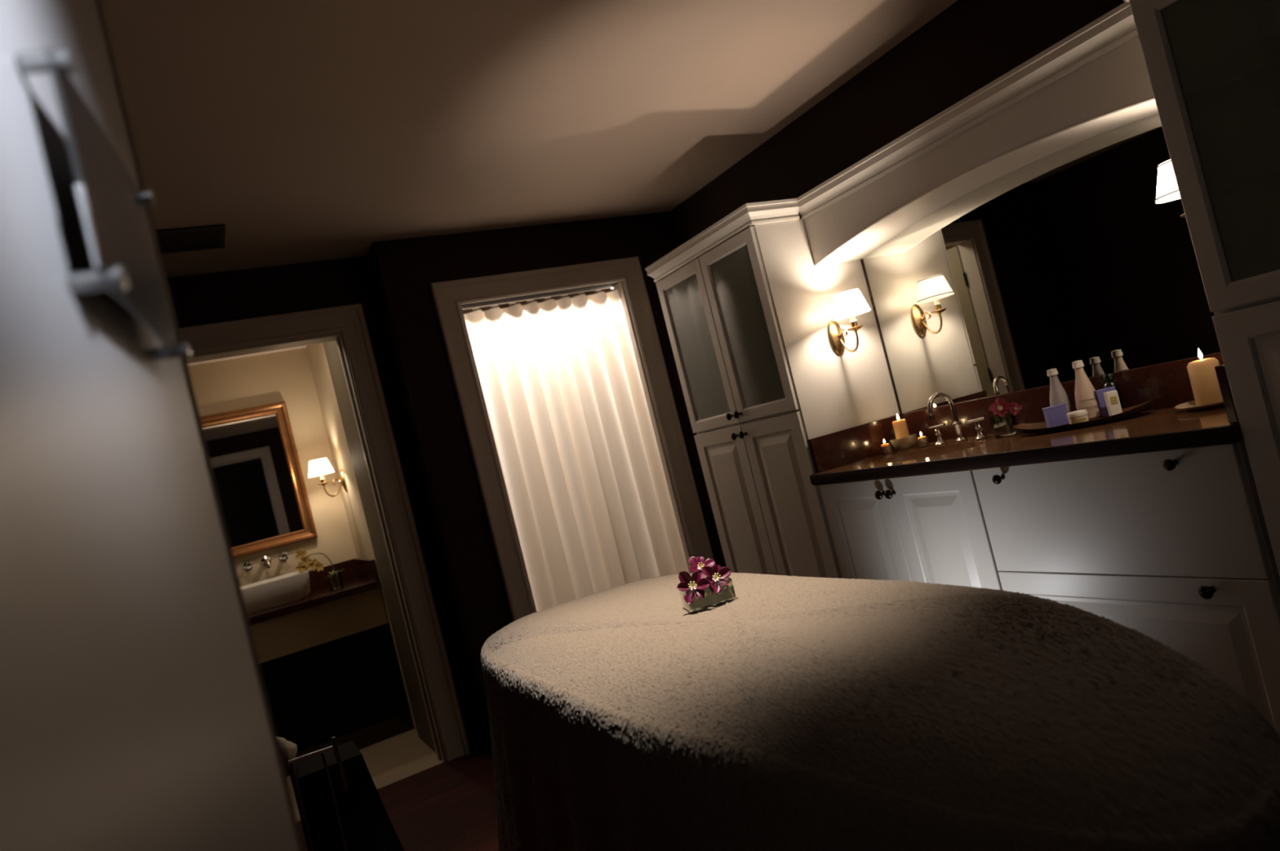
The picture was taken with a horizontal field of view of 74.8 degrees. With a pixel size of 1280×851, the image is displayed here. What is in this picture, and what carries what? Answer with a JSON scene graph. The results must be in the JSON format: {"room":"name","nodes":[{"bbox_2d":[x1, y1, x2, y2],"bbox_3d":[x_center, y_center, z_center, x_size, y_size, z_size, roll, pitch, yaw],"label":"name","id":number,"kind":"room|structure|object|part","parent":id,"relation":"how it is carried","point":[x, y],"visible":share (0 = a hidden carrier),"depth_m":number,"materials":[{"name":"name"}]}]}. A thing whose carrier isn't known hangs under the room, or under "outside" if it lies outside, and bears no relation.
{"room":"spa","nodes":[
{"label":"spa","id":0,"kind":"room"},
{"bbox_2d":[186,345,306,366],"bbox_3d":[-2.562,-0.379,4.063,2.140,0.060,1.208,-13,-1,-28],"label":"ceiling","id":1,"kind":"structure","parent":0,"point":[304,346],"depth_m":4.85,"materials":[{"name":"white paint"}]},
{"bbox_2d":[187,347,356,586],"bbox_3d":[-2.599,0.737,4.624,2.140,2.400,0.100,-13,-1,-28],"label":"wall","id":2,"kind":"structure","parent":0,"point":[286,376],"depth_m":4.94,"materials":[{"name":"beige paint"}]},
{"bbox_2d":[200,401,317,558],"bbox_3d":[-2.349,0.342,4.728,0.830,0.822,0.038,-13,-1,-28],"label":"framed mirror","id":3,"kind":"object","parent":2,"relation":"attached to","point":[265,505],"visible":0.63,"depth_m":4.82,"materials":[{"name":"brown wood"}]},
{"bbox_2d":[243,552,289,570],"bbox_3d":[-2.104,0.772,4.723,0.246,0.064,0.160,-13,-1,-28],"label":"faucet","id":4,"kind":"object","parent":2,"relation":"attached to","point":[266,561],"visible":1,"depth_m":4.75,"materials":[{"name":"silver metal"}]},
{"bbox_3d":[-2.210,0.792,4.723,0.056,0.048,0.057,-13,-1,-28],"label":"handle","id":5,"kind":"part","parent":4,"relation":"part of","materials":[{"name":"silver metal"}]},
{"bbox_3d":[-2.104,0.772,4.723,0.052,0.064,0.160,-13,-1,-28],"label":"spout","id":6,"kind":"part","parent":4,"relation":"part of","materials":[{"name":"silver metal"}]},
{"bbox_3d":[-2.046,0.753,4.812,0.056,0.048,0.057,-13,-1,-28],"label":"handle","id":7,"kind":"part","parent":4,"relation":"part of","materials":[{"name":"silver metal"}]},
{"bbox_2d":[308,558,358,591],"bbox_3d":[-2.010,0.925,4.827,0.766,0.112,0.019,-13,-1,-28],"label":"backsplash","id":8,"kind":"structure","parent":2,"relation":"attached to","point":[317,580],"depth_m":4.92,"materials":[{"name":"red stone"}]},
{"bbox_2d":[166,256,485,751],"bbox_3d":[-1.849,0.550,3.541,1.896,2.366,0.120,-13,-1,-28],"label":"wall","id":9,"kind":"structure","parent":0,"point":[197,300],"depth_m":3.88,"materials":[{"name":"brown paint"}]},
{"bbox_2d":[185,331,446,761],"bbox_3d":[-1.482,0.634,3.715,0.775,2.030,0.120,-13,-1,-28],"label":"trim","id":10,"kind":"structure","parent":9,"relation":"attached to","point":[336,336],"depth_m":3.85,"materials":[{"name":"white paint"}]},
{"bbox_2d":[178,303,471,762],"bbox_3d":[-1.461,0.572,3.649,0.980,2.139,0.032,-13,-1,-28],"label":"trim","id":11,"kind":"structure","parent":9,"relation":"attached to","point":[350,320],"depth_m":3.84,"materials":[{"name":"white paint"}]},
{"bbox_2d":[306,341,436,754],"bbox_3d":[-1.447,0.449,4.511,0.136,2.400,1.208,-13,-1,-28],"label":"wall","id":12,"kind":"structure","parent":0,"point":[331,348],"depth_m":4.28,"materials":[{"name":"beige paint"}]},
{"bbox_2d":[307,457,347,497],"bbox_3d":[-1.783,0.300,4.756,0.188,0.224,0.147,-13,-1,-28],"label":"wall sconce","id":13,"kind":"object","parent":12,"relation":"attached to","point":[321,467],"visible":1,"depth_m":4.72,"materials":[{"name":"white fabric"}]},
{"bbox_3d":[-1.817,0.238,4.748,0.144,0.088,0.144,-13,-1,-28],"label":"lamp shade","id":14,"kind":"part","parent":13,"relation":"part of","materials":[{"name":"white fabric"}]},
{"bbox_2d":[318,474,328,486],"bbox_3d":[-1.799,0.308,4.747,0.062,0.072,0.062,-13,-1,-28],"label":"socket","id":15,"kind":"object","parent":13,"relation":"on","point":[323,482],"depth_m":4.74,"materials":[{"name":"metal"}]},
{"bbox_3d":[-1.744,0.355,4.768,0.105,0.099,0.020,-13,-1,-28],"label":"arm","id":16,"kind":"part","parent":13,"relation":"part of","materials":[{"name":"gold metal"}]},
{"bbox_3d":[-1.703,0.319,4.794,0.022,0.138,0.080,-13,-1,-28],"label":"plate","id":17,"kind":"part","parent":13,"relation":"part of","materials":[{"name":"gold metal"}]},
{"bbox_2d":[353,558,379,581],"bbox_3d":[-1.545,0.807,4.718,0.020,0.112,0.619,-13,-1,-28],"label":"backsplash","id":18,"kind":"structure","parent":12,"relation":"attached to","point":[366,568],"depth_m":4.63,"materials":[{"name":"red stone"}]},
{"bbox_2d":[286,728,498,850],"bbox_3d":[-0.397,1.423,2.647,4.000,0.060,5.400,-13,-1,-28],"label":"floor","id":19,"kind":"structure","parent":0,"point":[451,806],"depth_m":3.44,"materials":[{"name":"brown wood"}]},
{"bbox_2d":[247,558,413,777],"bbox_3d":[-1.769,1.284,4.542,0.766,0.935,0.649,-13,-1,-28],"label":"vanity","id":20,"kind":"object","parent":19,"relation":"on","point":[329,665],"depth_m":4.34,"materials":[{"name":"brown wood"}]},
{"bbox_2d":[240,570,310,615],"bbox_3d":[-2.005,0.906,4.483,0.444,0.135,0.370,-13,-1,-28],"label":"vessel basin","id":21,"kind":"object","parent":20,"relation":"in","point":[258,597],"visible":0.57,"depth_m":4.36,"materials":[{"name":"white ceramic"}]},
{"bbox_2d":[324,568,345,590],"bbox_3d":[-1.660,0.838,4.553,0.086,0.101,0.108,-14,-1,21],"label":"glass vase","id":22,"kind":"object","parent":20,"relation":"on","point":[333,578],"visible":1,"depth_m":4.54,"materials":[{"name":"clear glass"}]},
{"bbox_2d":[294,548,334,574],"bbox_3d":[-1.739,0.754,4.479,0.203,0.228,0.058,-13,-1,-38],"label":"orchid spray","id":23,"kind":"object","parent":22,"relation":"in","point":[305,563],"visible":1,"depth_m":4.46,"materials":[{"name":"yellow plant"}]},
{"bbox_3d":[-1.721,0.773,4.515,0.138,0.183,0.009,-13,-1,-41],"label":"stem","id":24,"kind":"part","parent":23,"relation":"part of","materials":[{"name":"green plant"}]},
{"bbox_2d":[287,736,404,850],"bbox_3d":[-0.892,1.223,2.613,0.290,0.565,0.226,-13,-1,-28],"label":"laundry hamper","id":25,"kind":"object","parent":19,"relation":"on","point":[341,808],"visible":1,"depth_m":2.52,"materials":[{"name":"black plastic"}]},
{"bbox_2d":[276,737,297,764],"bbox_3d":[-1.101,1.004,2.598,0.068,0.093,0.100,-13,-1,-28],"label":"folded towel","id":26,"kind":"object","parent":25,"relation":"on","point":[288,749],"visible":0.73,"depth_m":2.56,"materials":[{"name":"white fabric"}]},
{"bbox_3d":[-0.960,1.252,2.456,0.009,0.536,0.009,-15,-1,40],"label":"leg","id":27,"kind":"part","parent":25,"relation":"part of","materials":[{"name":"wood"}]},
{"bbox_3d":[-0.977,0.979,2.486,0.125,0.015,0.012,-13,-1,-28],"label":"rail","id":28,"kind":"part","parent":25,"relation":"part of","materials":[{"name":"metal"}]},
{"bbox_3d":[-0.884,1.234,2.497,0.009,0.536,0.009,-15,-1,40],"label":"leg","id":29,"kind":"part","parent":25,"relation":"part of","materials":[{"name":"wood"}]},
{"bbox_3d":[-0.903,1.018,2.517,0.012,0.165,0.014,-13,-1,-28],"label":"post","id":30,"kind":"part","parent":25,"relation":"part of","materials":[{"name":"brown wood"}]},
{"bbox_2d":[644,198,899,578],"bbox_3d":[0.661,0.130,3.575,0.540,1.968,0.825,-13,-1,-28],"label":"tall cabinet","id":31,"kind":"object","parent":19,"relation":"on","point":[748,309],"visible":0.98,"depth_m":3.31,"materials":[{"name":"beige paint"}]},
{"bbox_3d":[0.249,-0.333,3.648,0.019,0.708,0.378,-13,-1,-28],"label":"glass door","id":32,"kind":"part","parent":31,"relation":"part of","materials":[{"name":"beige paint"}]},
{"bbox_3d":[0.250,-0.333,3.648,0.004,0.610,0.280,-13,-1,-28],"label":"glass pane","id":33,"kind":"part","parent":31,"relation":"part of","materials":[{"name":"clear glass"}]},
{"bbox_3d":[0.440,-0.790,3.595,0.519,0.075,0.825,-13,-1,-28],"label":"crown moulding","id":34,"kind":"part","parent":31,"relation":"part of","materials":[{"name":"beige paint"}]},
{"bbox_3d":[0.376,-0.038,3.485,0.036,0.032,0.032,-13,-1,-28],"label":"knob","id":35,"kind":"part","parent":31,"relation":"part of","materials":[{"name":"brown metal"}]},
{"bbox_3d":[0.396,0.044,3.484,0.036,0.032,0.032,-13,-1,-28],"label":"knob","id":36,"kind":"part","parent":31,"relation":"part of","materials":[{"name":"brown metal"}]},
{"bbox_3d":[0.466,0.540,3.633,0.019,1.070,0.378,-13,-1,-28],"label":"door","id":37,"kind":"part","parent":31,"relation":"part of","materials":[{"name":"beige paint"}]},
{"bbox_3d":[0.401,-0.045,3.436,0.036,0.032,0.032,-13,-1,-28],"label":"knob","id":38,"kind":"part","parent":31,"relation":"part of","materials":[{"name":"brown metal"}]},
{"bbox_3d":[0.421,0.037,3.434,0.036,0.032,0.032,-13,-1,-28],"label":"knob","id":39,"kind":"part","parent":31,"relation":"part of","materials":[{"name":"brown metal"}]},
{"bbox_3d":[0.422,-0.382,3.310,0.004,0.610,0.280,-13,-1,-28],"label":"glass pane","id":40,"kind":"part","parent":31,"relation":"part of","materials":[{"name":"clear glass"}]},
{"bbox_3d":[0.421,-0.381,3.309,0.019,0.708,0.378,-13,-1,-28],"label":"glass door","id":41,"kind":"part","parent":31,"relation":"part of","materials":[{"name":"beige paint"}]},
{"bbox_3d":[0.638,0.491,3.294,0.019,1.070,0.378,-13,-1,-28],"label":"door","id":42,"kind":"part","parent":31,"relation":"part of","materials":[{"name":"beige paint"}]},
{"bbox_2d":[826,288,871,355],"bbox_3d":[0.796,-0.390,3.176,0.147,0.224,0.188,-13,-1,-28],"label":"wall sconce","id":43,"kind":"object","parent":31,"relation":"attached to","point":[851,304],"visible":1,"depth_m":3.15,"materials":[{"name":"white fabric"}]},
{"bbox_3d":[0.768,-0.343,3.249,0.080,0.138,0.022,-13,-1,-28],"label":"plate","id":44,"kind":"part","parent":43,"relation":"part of","materials":[{"name":"gold metal"}]},
{"bbox_3d":[0.799,-0.326,3.200,0.020,0.099,0.105,-13,-1,-28],"label":"arm","id":45,"kind":"part","parent":43,"relation":"part of","materials":[{"name":"gold metal"}]},
{"bbox_3d":[0.788,-0.459,3.160,0.144,0.088,0.144,-13,-1,-28],"label":"lamp shade","id":46,"kind":"part","parent":43,"relation":"part of","materials":[{"name":"white fabric"}]},
{"bbox_2d":[846,313,862,332],"bbox_3d":[0.806,-0.389,3.158,0.062,0.072,0.062,-13,-1,-28],"label":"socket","id":47,"kind":"object","parent":43,"relation":"on","point":[855,327],"depth_m":3.15,"materials":[{"name":"metal"}]},
{"bbox_2d":[818,469,1002,590],"bbox_3d":[1.129,0.559,2.910,0.532,0.888,0.712,-13,-1,-28],"label":"base cabinet","id":48,"kind":"object","parent":19,"relation":"on","point":[931,528],"visible":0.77,"depth_m":2.75,"materials":[{"name":"beige paint"}]},
{"bbox_3d":[0.848,0.579,2.964,0.019,0.786,0.352,-13,-1,-28],"label":"door","id":49,"kind":"part","parent":48,"relation":"part of","materials":[{"name":"beige paint"}]},
{"bbox_3d":[0.810,0.233,2.821,0.036,0.032,0.032,-13,-1,-28],"label":"knob","id":50,"kind":"part","parent":48,"relation":"part of","materials":[{"name":"brown metal"}]},
{"bbox_3d":[0.831,0.227,2.780,0.036,0.032,0.032,-13,-1,-28],"label":"knob","id":51,"kind":"part","parent":48,"relation":"part of","materials":[{"name":"brown metal"}]},
{"bbox_3d":[1.007,0.534,2.650,0.019,0.786,0.353,-13,-1,-28],"label":"door","id":52,"kind":"part","parent":48,"relation":"part of","materials":[{"name":"beige paint"}]},
{"bbox_2d":[972,440,1279,737],"bbox_3d":[1.454,0.467,2.270,0.532,0.888,0.726,-13,-1,-28],"label":"base cabinet","id":53,"kind":"object","parent":19,"relation":"on","point":[1173,548],"visible":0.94,"depth_m":2.04,"materials":[{"name":"beige paint"}]},
{"bbox_3d":[1.025,0.152,2.390,0.036,0.028,0.028,-13,-1,-28],"label":"knob","id":54,"kind":"part","parent":53,"relation":"part of","materials":[{"name":"brown metal"}]},
{"bbox_2d":[807,351,1244,485],"bbox_3d":[1.173,-0.005,2.590,0.526,0.170,1.462,-13,-1,-28],"label":"countertop","id":55,"kind":"structure","parent":53,"relation":"on","point":[854,454],"depth_m":2.50,"materials":[{"name":"brown stone"}]},
{"bbox_2d":[880,439,892,454],"bbox_3d":[0.941,0.080,3.209,0.042,0.058,0.042,-15,-1,39],"label":"candle","id":56,"kind":"object","parent":55,"relation":"on","point":[886,448],"visible":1,"depth_m":3.20,"materials":[{"name":"orange wax"}]},
{"bbox_2d":[880,444,892,454],"bbox_3d":[0.944,0.093,3.208,0.042,0.030,0.042,-15,-1,39],"label":"glass cup","id":57,"kind":"object","parent":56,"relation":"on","point":[885,449],"depth_m":3.20,"materials":[{"name":"clear glass"}]},
{"bbox_2d":[892,414,910,446],"bbox_3d":[1.008,0.015,3.233,0.051,0.127,0.051,-13,-1,-28],"label":"pillar candle","id":58,"kind":"object","parent":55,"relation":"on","point":[900,428],"visible":0.96,"depth_m":3.21,"materials":[{"name":"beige wax"}]},
{"bbox_2d":[889,434,916,449],"bbox_3d":[1.021,0.067,3.232,0.104,0.045,0.104,-13,-1,-28],"label":"bowl","id":59,"kind":"object","parent":55,"relation":"on","point":[895,444],"visible":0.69,"depth_m":3.21,"materials":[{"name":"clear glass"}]},
{"bbox_2d":[916,431,928,448],"bbox_3d":[1.050,0.051,3.113,0.042,0.058,0.042,-15,-1,39],"label":"candle","id":60,"kind":"object","parent":55,"relation":"on","point":[922,442],"visible":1,"depth_m":3.10,"materials":[{"name":"orange wax"}]},
{"bbox_2d":[916,437,928,448],"bbox_3d":[1.053,0.064,3.113,0.042,0.030,0.042,-15,-1,39],"label":"glass cup","id":61,"kind":"object","parent":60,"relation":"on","point":[922,442],"depth_m":3.10,"materials":[{"name":"clear glass"}]},
{"bbox_2d":[927,392,987,445],"bbox_3d":[1.087,-0.028,2.948,0.122,0.188,0.251,-13,-1,-28],"label":"gooseneck faucet","id":62,"kind":"object","parent":55,"relation":"on","point":[957,424],"visible":1,"depth_m":2.96,"materials":[{"name":"silver metal"}]},
{"bbox_3d":[1.085,0.033,3.040,0.040,0.073,0.071,-13,-1,-28],"label":"handle","id":63,"kind":"part","parent":62,"relation":"part of","materials":[{"name":"silver metal"}]},
{"bbox_3d":[1.081,-0.027,2.957,0.124,0.188,0.043,-14,-1,-19],"label":"spout","id":64,"kind":"part","parent":62,"relation":"part of","materials":[{"name":"silver metal"}]},
{"bbox_3d":[1.166,0.010,2.881,0.040,0.073,0.071,-13,-1,-28],"label":"handle","id":65,"kind":"part","parent":62,"relation":"part of","materials":[{"name":"silver metal"}]},
{"bbox_2d":[988,412,1018,439],"bbox_3d":[1.206,0.000,2.770,0.076,0.070,0.076,-15,-1,34],"label":"glass vase","id":66,"kind":"object","parent":55,"relation":"on","point":[1004,424],"visible":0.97,"depth_m":2.76,"materials":[{"name":"clear glass"}]},
{"bbox_2d":[988,398,1011,417],"bbox_3d":[1.188,-0.034,2.748,0.050,0.115,0.054,-13,-1,-28],"label":"flower","id":67,"kind":"object","parent":66,"relation":"in","point":[1000,407],"visible":1,"depth_m":2.75,"materials":[{"name":"red plant"}]},
{"bbox_2d":[1009,402,1022,426],"bbox_3d":[1.223,-0.030,2.742,0.063,0.093,0.032,-14,-1,27],"label":"flower","id":68,"kind":"object","parent":66,"relation":"in","point":[1015,408],"visible":1,"depth_m":2.74,"materials":[{"name":"red plant"}]},
{"bbox_2d":[1013,400,1155,434],"bbox_3d":[1.333,-0.019,2.529,0.178,0.038,0.400,-13,-1,-45],"label":"tray","id":69,"kind":"object","parent":55,"relation":"on","point":[1034,428],"visible":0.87,"depth_m":2.47,"materials":[{"name":"brown wood"}]},
{"bbox_2d":[1041,404,1069,427],"bbox_3d":[1.275,-0.030,2.565,0.060,0.062,0.032,-14,-1,4],"label":"carton","id":70,"kind":"object","parent":69,"relation":"on","point":[1055,415],"visible":0.86,"depth_m":2.55,"materials":[{"name":"purple cardboard"}]},
{"bbox_3d":[1.268,-0.057,2.566,0.060,0.005,0.032,-14,-1,4],"label":"lid","id":71,"kind":"part","parent":70,"relation":"part of","materials":[{"name":"purple cardboard"}]},
{"bbox_2d":[1046,368,1074,413],"bbox_3d":[1.307,-0.094,2.616,0.067,0.172,0.067,-13,-1,-28],"label":"lotion bottle","id":72,"kind":"object","parent":69,"relation":"on","point":[1058,395],"visible":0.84,"depth_m":2.60,"materials":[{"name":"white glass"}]},
{"bbox_2d":[1066,409,1088,424],"bbox_3d":[1.301,-0.024,2.487,0.055,0.036,0.055,-14,-1,7],"label":"jar","id":73,"kind":"object","parent":69,"relation":"on","point":[1077,416],"visible":0.98,"depth_m":2.47,"materials":[{"name":"white plastic"}]},
{"bbox_3d":[1.299,-0.035,2.488,0.055,0.014,0.055,-14,-1,7],"label":"lid","id":74,"kind":"part","parent":73,"relation":"part of","materials":[{"name":"white plastic"}]},
{"bbox_2d":[1071,360,1101,419],"bbox_3d":[1.352,-0.110,2.548,0.071,0.180,0.071,-13,-1,-28],"label":"lotion bottle","id":75,"kind":"object","parent":69,"relation":"on","point":[1085,397],"visible":0.88,"depth_m":2.53,"materials":[{"name":"white plastic"}]},
{"bbox_2d":[1093,386,1115,417],"bbox_3d":[1.403,-0.072,2.515,0.054,0.080,0.028,-14,-1,7],"label":"carton","id":76,"kind":"object","parent":69,"relation":"on","point":[1099,393],"visible":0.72,"depth_m":2.50,"materials":[{"name":"purple cardboard"}]},
{"bbox_2d":[1103,390,1122,416],"bbox_3d":[1.389,-0.065,2.458,0.032,0.072,0.021,-14,-1,7],"label":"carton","id":77,"kind":"object","parent":69,"relation":"on","point":[1112,401],"visible":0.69,"depth_m":2.45,"materials":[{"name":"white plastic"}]},
{"bbox_2d":[1102,373,1124,408],"bbox_3d":[1.436,-0.092,2.541,0.040,0.130,0.040,-13,-1,-28],"label":"bottle","id":78,"kind":"object","parent":69,"relation":"on","point":[1108,379],"visible":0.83,"depth_m":2.53,"materials":[{"name":"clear glass"}]},
{"bbox_2d":[1174,400,1224,410],"bbox_3d":[1.532,-0.063,2.218,0.196,0.016,0.196,-13,-1,-28],"label":"plate","id":79,"kind":"object","parent":55,"relation":"on","point":[1188,406],"visible":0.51,"depth_m":2.19,"materials":[{"name":"beige ceramic"}]},
{"bbox_2d":[1186,348,1222,405],"bbox_3d":[1.520,-0.135,2.250,0.074,0.151,0.074,-13,-1,-28],"label":"pillar candle","id":80,"kind":"object","parent":79,"relation":"on","point":[1206,388],"visible":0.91,"depth_m":2.22,"materials":[{"name":"beige wax"}]},
{"bbox_3d":[1.194,0.234,2.173,0.019,0.310,0.722,-13,-1,-28],"label":"drawer","id":81,"kind":"part","parent":53,"relation":"part of","materials":[{"name":"beige paint"}]},
{"bbox_3d":[1.289,0.616,2.166,0.019,0.474,0.722,-13,-1,-28],"label":"drawer","id":82,"kind":"part","parent":53,"relation":"part of","materials":[{"name":"beige paint"}]},
{"bbox_3d":[1.243,0.090,1.960,0.036,0.028,0.028,-13,-1,-28],"label":"knob","id":83,"kind":"part","parent":53,"relation":"part of","materials":[{"name":"brown metal"}]},
{"bbox_3d":[1.321,0.386,1.948,0.036,0.032,0.032,-13,-1,-28],"label":"knob","id":84,"kind":"part","parent":53,"relation":"part of","materials":[{"name":"brown metal"}]},
{"bbox_2d":[1123,0,1279,576],"bbox_3d":[1.657,-0.151,1.615,0.540,1.968,0.786,-13,-1,-28],"label":"tall cabinet","id":85,"kind":"object","parent":19,"relation":"on","point":[1213,66],"visible":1,"depth_m":1.83,"materials":[{"name":"beige paint"}]},
{"bbox_2d":[1154,159,1186,217],"bbox_3d":[1.370,-0.553,2.047,0.147,0.224,0.188,-13,-1,-28],"label":"wall sconce","id":86,"kind":"object","parent":85,"relation":"attached to","point":[1167,190],"visible":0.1,"depth_m":2.06,"materials":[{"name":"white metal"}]},
{"bbox_3d":[1.344,-0.616,2.066,0.144,0.088,0.144,-13,-1,-28],"label":"lamp shade","id":87,"kind":"part","parent":86,"relation":"part of","materials":[{"name":"white fabric"}]},
{"bbox_3d":[1.248,-0.616,1.680,0.019,0.708,0.359,-13,-1,-28],"label":"glass door","id":88,"kind":"part","parent":85,"relation":"part of","materials":[{"name":"beige paint"}]},
{"bbox_2d":[1186,53,1279,105],"bbox_3d":[1.532,-0.802,1.645,0.419,0.012,0.692,-13,-1,-28],"label":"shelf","id":89,"kind":"object","parent":85,"relation":"attached to","point":[1259,84],"depth_m":1.84,"materials":[{"name":"wood"}]},
{"bbox_2d":[1211,169,1279,199],"bbox_3d":[1.585,-0.589,1.642,0.419,0.012,0.692,-13,-1,-28],"label":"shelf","id":90,"kind":"object","parent":85,"relation":"attached to","point":[1267,186],"depth_m":1.84,"materials":[{"name":"wood"}]},
{"bbox_3d":[1.466,0.257,1.665,0.019,1.070,0.359,-13,-1,-28],"label":"door","id":91,"kind":"part","parent":85,"relation":"part of","materials":[{"name":"beige paint"}]},
{"bbox_2d":[99,0,957,277],"bbox_3d":[-0.490,-1.063,2.150,3.600,0.060,3.972,-13,-1,-28],"label":"ceiling","id":92,"kind":"structure","parent":0,"point":[312,131],"depth_m":2.69,"materials":[{"name":"beige paint"}]},
{"bbox_2d":[155,224,225,254],"bbox_3d":[-1.726,-0.703,3.171,0.280,0.008,0.260,-13,-1,-28],"label":"ceiling vent","id":93,"kind":"object","parent":92,"relation":"in","point":[187,242],"visible":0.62,"depth_m":3.17,"materials":[{"name":"metal"}]},
{"bbox_2d":[462,289,596,310],"bbox_3d":[-0.538,0.225,4.671,1.420,2.400,0.658,-13,-1,-28],"label":"wall","id":94,"kind":"structure","parent":0,"point":[580,292],"depth_m":5.03,"materials":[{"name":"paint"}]},
{"bbox_2d":[365,211,726,749],"bbox_3d":[-0.278,0.171,4.266,1.641,2.366,0.305,-13,-1,-28],"label":"wall","id":95,"kind":"structure","parent":0,"point":[402,271],"depth_m":3.84,"materials":[{"name":"brown paint"}]},
{"bbox_2d":[472,288,615,311],"bbox_3d":[-0.499,-0.621,4.186,0.855,0.017,0.017,-13,-1,-28],"label":"curtain rod","id":96,"kind":"object","parent":95,"relation":"attached to","point":[612,290],"visible":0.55,"depth_m":4.16,"materials":[{"name":"metal"}]},
{"bbox_2d":[462,288,688,612],"bbox_3d":[-0.245,0.333,4.140,0.852,1.992,0.068,-13,-1,-28],"label":"curtain","id":97,"kind":"object","parent":96,"relation":"hanging from","point":[588,492],"visible":0.72,"depth_m":4.13,"materials":[{"name":"beige fabric"}]},
{"bbox_2d":[429,256,715,622],"bbox_3d":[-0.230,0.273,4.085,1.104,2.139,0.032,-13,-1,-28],"label":"trim","id":98,"kind":"structure","parent":95,"relation":"attached to","point":[447,296],"depth_m":3.99,"materials":[{"name":"white paint"}]},
{"bbox_2d":[670,0,1211,413],"bbox_3d":[1.338,-0.256,2.846,0.100,2.366,3.767,-13,-1,-28],"label":"wall","id":99,"kind":"structure","parent":0,"point":[969,45],"depth_m":3.06,"materials":[{"name":"brown paint"}]},
{"bbox_2d":[807,413,902,473],"bbox_3d":[0.848,0.066,3.230,0.476,0.130,0.020,-13,-1,-28],"label":"backsplash","id":100,"kind":"structure","parent":99,"relation":"attached to","point":[832,451],"depth_m":3.20,"materials":[{"name":"red stone"}]},
{"bbox_2d":[860,259,901,413],"bbox_3d":[0.966,-0.358,3.359,0.005,0.640,0.004,-13,-1,-28],"label":"trim","id":101,"kind":"structure","parent":99,"relation":"attached to","point":[868,286],"depth_m":3.36,"materials":[{"name":"brown paint"}]},
{"bbox_2d":[796,1,1158,266],"bbox_3d":[1.072,-0.864,2.663,0.278,0.268,1.462,-13,-1,-28],"label":"arched valance","id":102,"kind":"object","parent":99,"relation":"attached to","point":[1095,81],"visible":0.9,"depth_m":2.51,"materials":[{"name":"beige paint"}]},
{"bbox_2d":[862,113,1220,413],"bbox_3d":[1.289,-0.488,2.719,0.006,0.716,1.460,-13,-1,-28],"label":"wall mirror","id":103,"kind":"object","parent":99,"relation":"attached to","point":[1068,255],"visible":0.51,"depth_m":2.68,"materials":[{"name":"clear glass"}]},
{"bbox_2d":[901,351,1223,444],"bbox_3d":[1.386,-0.077,2.709,0.019,0.130,1.462,-13,-1,-28],"label":"backsplash","id":104,"kind":"structure","parent":99,"relation":"attached to","point":[1168,384],"depth_m":2.76,"materials":[{"name":"red stone"}]},
{"bbox_2d":[1214,364,1239,423],"bbox_3d":[1.496,-0.117,1.955,0.476,0.130,0.020,-13,-1,-28],"label":"backsplash","id":105,"kind":"structure","parent":99,"relation":"attached to","point":[1220,371],"depth_m":1.84,"materials":[{"name":"red stone"}]},
{"bbox_3d":[0.641,-0.125,0.411,3.537,2.366,0.120,-13,-1,-28],"label":"wall","id":106,"kind":"structure","parent":0,"visible":0},
{"bbox_2d":[0,0,303,850],"bbox_3d":[-0.238,0.260,0.430,0.049,2.030,0.770,-14,-1,-21],"label":"door leaf","id":107,"kind":"structure","parent":106,"relation":"in","point":[135,715],"depth_m":0.41,"materials":[{"name":"grey paint"}]},
{"bbox_2d":[15,46,191,361],"bbox_3d":[-0.335,-0.125,0.539,0.025,0.133,0.224,-14,-1,-21],"label":"door handle","id":108,"kind":"object","parent":107,"relation":"attached to","point":[113,209],"visible":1,"depth_m":0.50,"materials":[{"name":"plastic"}]},
{"bbox_3d":[0.223,0.846,1.891,0.660,0.735,1.400,-13,-1,-28],"label":"massage table","id":109,"kind":"object","parent":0,"visible":0},
{"bbox_2d":[480,573,1279,850],"bbox_3d":[0.292,0.759,1.747,0.998,0.744,2.152,-13,-1,-28],"label":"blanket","id":110,"kind":"object","parent":109,"relation":"on","point":[788,713],"visible":0.98,"depth_m":1.20,"materials":[{"name":"beige fabric"}]},
{"bbox_2d":[680,577,736,610],"bbox_3d":[0.158,0.394,1.959,0.114,0.052,0.075,-14,-1,-11],"label":"glass vase","id":111,"kind":"object","parent":110,"relation":"on","point":[726,593],"visible":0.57,"depth_m":1.94,"materials":[{"name":"clear glass"}]},
{"bbox_2d":[676,571,711,604],"bbox_3d":[0.126,0.374,1.917,0.069,0.088,0.061,-13,-1,-28],"label":"flower","id":112,"kind":"object","parent":111,"relation":"in","point":[694,586],"visible":0.96,"depth_m":1.92,"materials":[{"name":"purple plant"}]},
{"bbox_2d":[688,556,715,591],"bbox_3d":[0.152,0.357,1.957,0.060,0.106,0.054,-14,-1,10],"label":"flower","id":113,"kind":"object","parent":111,"relation":"in","point":[698,563],"visible":0.81,"depth_m":1.97,"materials":[{"name":"purple plant"}]},
{"bbox_2d":[701,564,731,595],"bbox_3d":[0.180,0.361,1.930,0.061,0.085,0.054,-14,-1,15],"label":"flower","id":114,"kind":"object","parent":111,"relation":"in","point":[717,576],"visible":0.98,"depth_m":1.94,"materials":[{"name":"purple plant"}]}
]}

